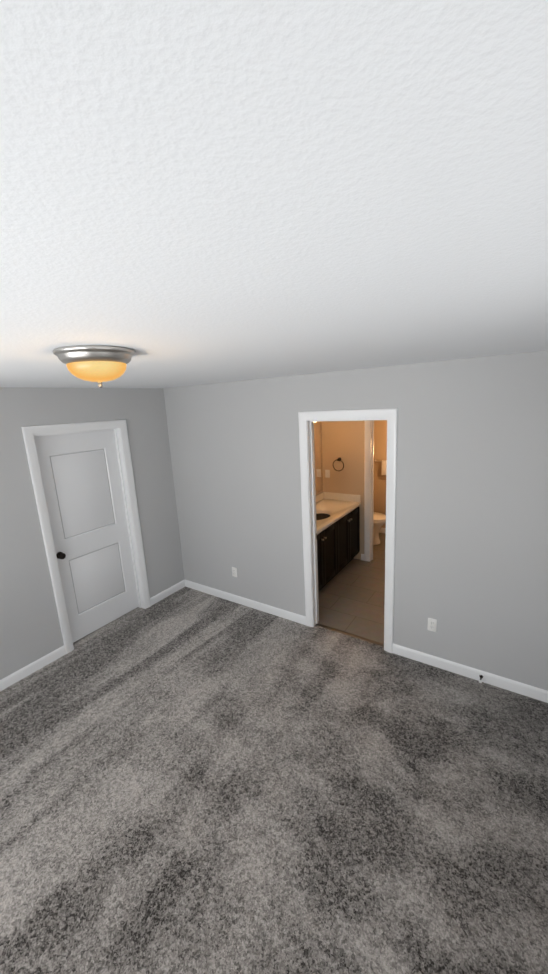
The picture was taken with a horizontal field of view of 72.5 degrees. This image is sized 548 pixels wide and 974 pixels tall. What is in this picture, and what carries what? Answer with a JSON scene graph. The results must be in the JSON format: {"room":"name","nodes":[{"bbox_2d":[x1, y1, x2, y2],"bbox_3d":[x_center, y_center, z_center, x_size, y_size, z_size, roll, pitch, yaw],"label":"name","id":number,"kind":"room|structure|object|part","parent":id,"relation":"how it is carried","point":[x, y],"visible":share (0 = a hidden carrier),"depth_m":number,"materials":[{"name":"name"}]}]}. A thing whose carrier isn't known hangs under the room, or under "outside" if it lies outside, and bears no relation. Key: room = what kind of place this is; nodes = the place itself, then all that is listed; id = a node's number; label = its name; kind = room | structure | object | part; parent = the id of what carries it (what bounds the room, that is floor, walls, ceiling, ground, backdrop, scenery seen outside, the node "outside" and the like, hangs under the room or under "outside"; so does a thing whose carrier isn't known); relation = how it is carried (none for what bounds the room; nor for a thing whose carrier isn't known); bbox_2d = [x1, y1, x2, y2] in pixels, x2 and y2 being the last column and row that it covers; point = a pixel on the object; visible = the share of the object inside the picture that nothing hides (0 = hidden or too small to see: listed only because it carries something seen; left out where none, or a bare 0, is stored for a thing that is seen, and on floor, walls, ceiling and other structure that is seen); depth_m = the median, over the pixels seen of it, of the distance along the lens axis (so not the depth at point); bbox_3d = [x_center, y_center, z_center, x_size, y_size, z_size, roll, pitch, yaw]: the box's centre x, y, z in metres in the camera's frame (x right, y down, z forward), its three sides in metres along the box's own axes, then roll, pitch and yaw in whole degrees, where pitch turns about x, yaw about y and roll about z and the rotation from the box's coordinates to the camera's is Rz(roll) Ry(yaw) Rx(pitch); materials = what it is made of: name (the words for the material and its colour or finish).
{"room":"empty bedroom","nodes":[
{"label":"empty bedroom","id":0,"kind":"room"},
{"bbox_2d":[0,387,183,679],"bbox_3d":[-2.402,0.503,2.845,0.120,2.440,4.430,5,15,33],"label":"wall","id":1,"kind":"structure","parent":0,"point":[30,630],"depth_m":3.32,"materials":[{"name":"grey paint"}]},
{"bbox_2d":[0,645,65,690],"bbox_3d":[-2.708,1.812,2.449,0.013,0.090,2.668,5,15,33],"label":"baseboard","id":2,"kind":"structure","parent":1,"relation":"attached to","point":[26,671],"depth_m":3.28,"materials":[{"name":"white wood"}]},
{"bbox_2d":[21,419,150,653],"bbox_3d":[-1.807,0.435,3.735,0.159,2.126,0.977,5,15,33],"label":"door frame","id":3,"kind":"structure","parent":1,"relation":"attached to","point":[29,432],"depth_m":3.54,"materials":[{"name":"white wood"}]},
{"bbox_2d":[34,429,138,642],"bbox_3d":[-1.840,0.469,3.766,0.173,2.025,0.812,5,15,33],"label":"door","id":4,"kind":"structure","parent":1,"relation":"in","point":[81,479],"depth_m":3.73,"materials":[{"name":"white paint"}]},
{"bbox_3d":[-2.033,0.641,3.499,0.173,0.066,0.096,5,15,33],"label":"knob","id":5,"kind":"part","parent":4,"relation":"part of","materials":[{"name":"black metal"}]},
{"bbox_2d":[150,579,184,605],"bbox_3d":[-1.279,1.274,4.533,0.013,0.090,0.544,5,15,33],"label":"baseboard","id":6,"kind":"structure","parent":1,"relation":"attached to","point":[160,596],"depth_m":4.51,"materials":[{"name":"white wood"}]},
{"bbox_2d":[0,587,547,973],"bbox_3d":[-0.613,1.913,1.942,4.310,0.100,4.365,5,15,33],"label":"floor carpet","id":7,"kind":"object","parent":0,"point":[193,781],"visible":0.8,"depth_m":2.09,"materials":[{"name":"grey carpet"}]},
{"bbox_2d":[0,0,547,387],"bbox_3d":[-0.724,-0.570,1.417,4.310,0.100,4.430,5,15,33],"label":"ceiling","id":8,"kind":"structure","parent":0,"point":[196,192],"depth_m":0.41,"materials":[{"name":"white paint"}]},
{"bbox_2d":[53,345,134,387],"bbox_3d":[-0.688,-0.458,1.461,0.288,0.140,0.288,5,15,33],"label":"ceiling light fixture","id":9,"kind":"object","parent":8,"relation":"attached to","point":[99,364],"visible":1,"depth_m":1.37,"materials":[{"name":"silver metal"}]},
{"bbox_3d":[-0.688,-0.447,1.463,0.214,0.070,0.214,5,15,33],"label":"glass","id":10,"kind":"part","parent":9,"relation":"part of","materials":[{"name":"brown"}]},
{"bbox_2d":[314,421,322,494],"bbox_3d":[0.556,-0.180,5.221,0.120,2.440,2.960,5,15,33],"label":"wall","id":11,"kind":"structure","parent":0,"point":[319,491],"depth_m":5.25,"materials":[{"name":"beige paint"}]},
{"bbox_2d":[314,422,321,490],"bbox_3d":[0.279,-0.289,4.670,0.005,0.940,1.350,5,15,33],"label":"bathroom mirror","id":12,"kind":"object","parent":11,"relation":"attached to","point":[317,452],"visible":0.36,"depth_m":5.13,"materials":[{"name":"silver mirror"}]},
{"bbox_2d":[316,492,323,499],"bbox_3d":[0.298,0.274,4.763,0.020,0.100,1.527,5,15,33],"label":"backsplash","id":13,"kind":"structure","parent":11,"relation":"attached to","point":[320,496],"depth_m":5.27,"materials":[{"name":"beige stone"}]},
{"bbox_2d":[322,421,364,559],"bbox_3d":[1.414,-0.156,4.912,1.650,2.440,0.120,5,15,33],"label":"wall","id":14,"kind":"structure","parent":0,"point":[344,441],"depth_m":5.10,"materials":[{"name":"beige paint"}]},
{"bbox_2d":[325,470,329,477],"bbox_3d":[0.753,-0.186,5.272,0.070,0.115,0.018,5,15,33],"label":"bathroom light switch","id":15,"kind":"object","parent":14,"relation":"attached to","point":[327,473],"visible":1,"depth_m":5.28,"materials":[{"name":"white plastic"}]},
{"bbox_2d":[333,458,343,470],"bbox_3d":[0.889,-0.309,5.124,0.167,0.184,0.054,5,15,33],"label":"towel ring","id":16,"kind":"object","parent":14,"relation":"attached to","point":[338,459],"visible":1,"depth_m":5.10,"materials":[{"name":"black metal"}]},
{"bbox_2d":[324,492,359,499],"bbox_3d":[0.947,0.139,5.217,0.540,0.100,0.020,5,15,33],"label":"backsplash","id":17,"kind":"structure","parent":14,"relation":"attached to","point":[331,496],"depth_m":5.22,"materials":[{"name":"beige stone"}]},
{"bbox_2d":[364,420,373,561],"bbox_3d":[1.609,0.015,4.822,0.862,2.126,0.159,5,15,33],"label":"door frame","id":18,"kind":"structure","parent":14,"relation":"attached to","point":[367,492],"depth_m":5.00,"materials":[{"name":"white wood"}]},
{"bbox_2d":[318,533,385,643],"bbox_3d":[1.339,1.137,4.984,1.890,0.096,3.025,5,15,33],"label":"floor","id":19,"kind":"structure","parent":0,"point":[351,595],"depth_m":4.26,"materials":[{"name":"beige tile"}]},
{"bbox_2d":[316,512,339,591],"bbox_3d":[0.347,0.826,4.436,0.549,0.840,0.824,5,15,33],"label":"base cabinet","id":20,"kind":"object","parent":19,"relation":"on","point":[338,529],"depth_m":4.40,"materials":[{"name":"black wood"}]},
{"bbox_2d":[317,504,359,535],"bbox_3d":[0.528,0.364,4.628,0.565,0.040,1.527,5,15,33],"label":"countertop","id":21,"kind":"structure","parent":20,"relation":"on","point":[357,505],"depth_m":4.51,"materials":[{"name":"beige stone"}]},
{"bbox_2d":[316,496,359,570],"bbox_3d":[0.736,0.680,5.003,0.549,0.840,0.823,5,15,33],"label":"base cabinet","id":22,"kind":"object","parent":19,"relation":"on","point":[350,526],"depth_m":4.93,"materials":[{"name":"black wood"}]},
{"bbox_2d":[316,623,383,646],"bbox_3d":[0.724,1.421,3.604,0.710,0.010,0.040,5,15,33],"label":"trim","id":23,"kind":"structure","parent":19,"relation":"on","point":[352,635],"depth_m":3.59,"materials":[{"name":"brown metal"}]},
{"bbox_2d":[373,512,385,544],"bbox_3d":[1.428,0.485,5.873,0.711,0.772,0.400,5,15,33],"label":"toilet","id":24,"kind":"object","parent":19,"relation":"on","point":[379,520],"visible":0.17,"depth_m":5.72,"materials":[{"name":"white ceramic"}]},
{"bbox_2d":[163,350,547,690],"bbox_3d":[0.532,0.219,3.431,4.070,2.440,0.120,5,15,33],"label":"wall","id":25,"kind":"structure","parent":0,"point":[471,554],"depth_m":2.92,"materials":[{"name":"grey paint"}]},
{"bbox_2d":[232,567,236,576],"bbox_3d":[-0.447,0.960,4.213,0.070,0.115,0.009,5,15,33],"label":"outlet","id":26,"kind":"object","parent":25,"relation":"attached to","point":[234,571],"visible":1,"depth_m":4.21,"materials":[{"name":"white plastic"}]},
{"bbox_2d":[185,580,305,624],"bbox_3d":[-0.401,1.288,4.264,1.746,0.090,0.013,5,15,33],"label":"baseboard","id":27,"kind":"structure","parent":25,"relation":"attached to","point":[288,615],"depth_m":4.18,"materials":[{"name":"white wood"}]},
{"bbox_2d":[298,408,397,652],"bbox_3d":[0.673,0.385,3.378,0.872,2.126,0.159,5,15,33],"label":"door frame","id":28,"kind":"structure","parent":25,"relation":"attached to","point":[391,414],"depth_m":3.29,"materials":[{"name":"white wood"}]},
{"bbox_2d":[427,618,436,631],"bbox_3d":[1.296,1.131,3.063,0.070,0.115,0.009,5,15,33],"label":"outlet","id":29,"kind":"object","parent":25,"relation":"attached to","point":[432,624],"visible":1,"depth_m":3.06,"materials":[{"name":"white plastic"}]},
{"bbox_2d":[392,643,547,702],"bbox_3d":[1.643,1.482,2.913,1.426,0.090,0.013,5,15,33],"label":"baseboard","id":30,"kind":"structure","parent":25,"relation":"attached to","point":[494,679],"depth_m":2.95,"materials":[{"name":"white"}]},
{"bbox_2d":[374,420,386,527],"bbox_3d":[2.077,-0.406,5.880,1.650,2.440,0.120,5,15,33],"label":"wall","id":31,"kind":"structure","parent":0,"point":[380,440],"depth_m":6.07,"materials":[{"name":"beige paint"}]},
{"bbox_2d":[374,459,386,474],"bbox_3d":[1.875,-0.304,5.925,0.604,0.242,0.074,5,15,33],"label":"towel bar","id":32,"kind":"object","parent":31,"relation":"attached to","point":[384,465],"visible":0.46,"depth_m":5.96,"materials":[{"name":"white fabric"}]},
{"bbox_2d":[379,527,385,532],"bbox_3d":[2.100,0.753,6.081,1.624,0.090,0.013,5,15,33],"label":"baseboard","id":33,"kind":"structure","parent":31,"relation":"attached to","point":[382,530],"depth_m":6.26,"materials":[{"name":"white wood"}]}
]}

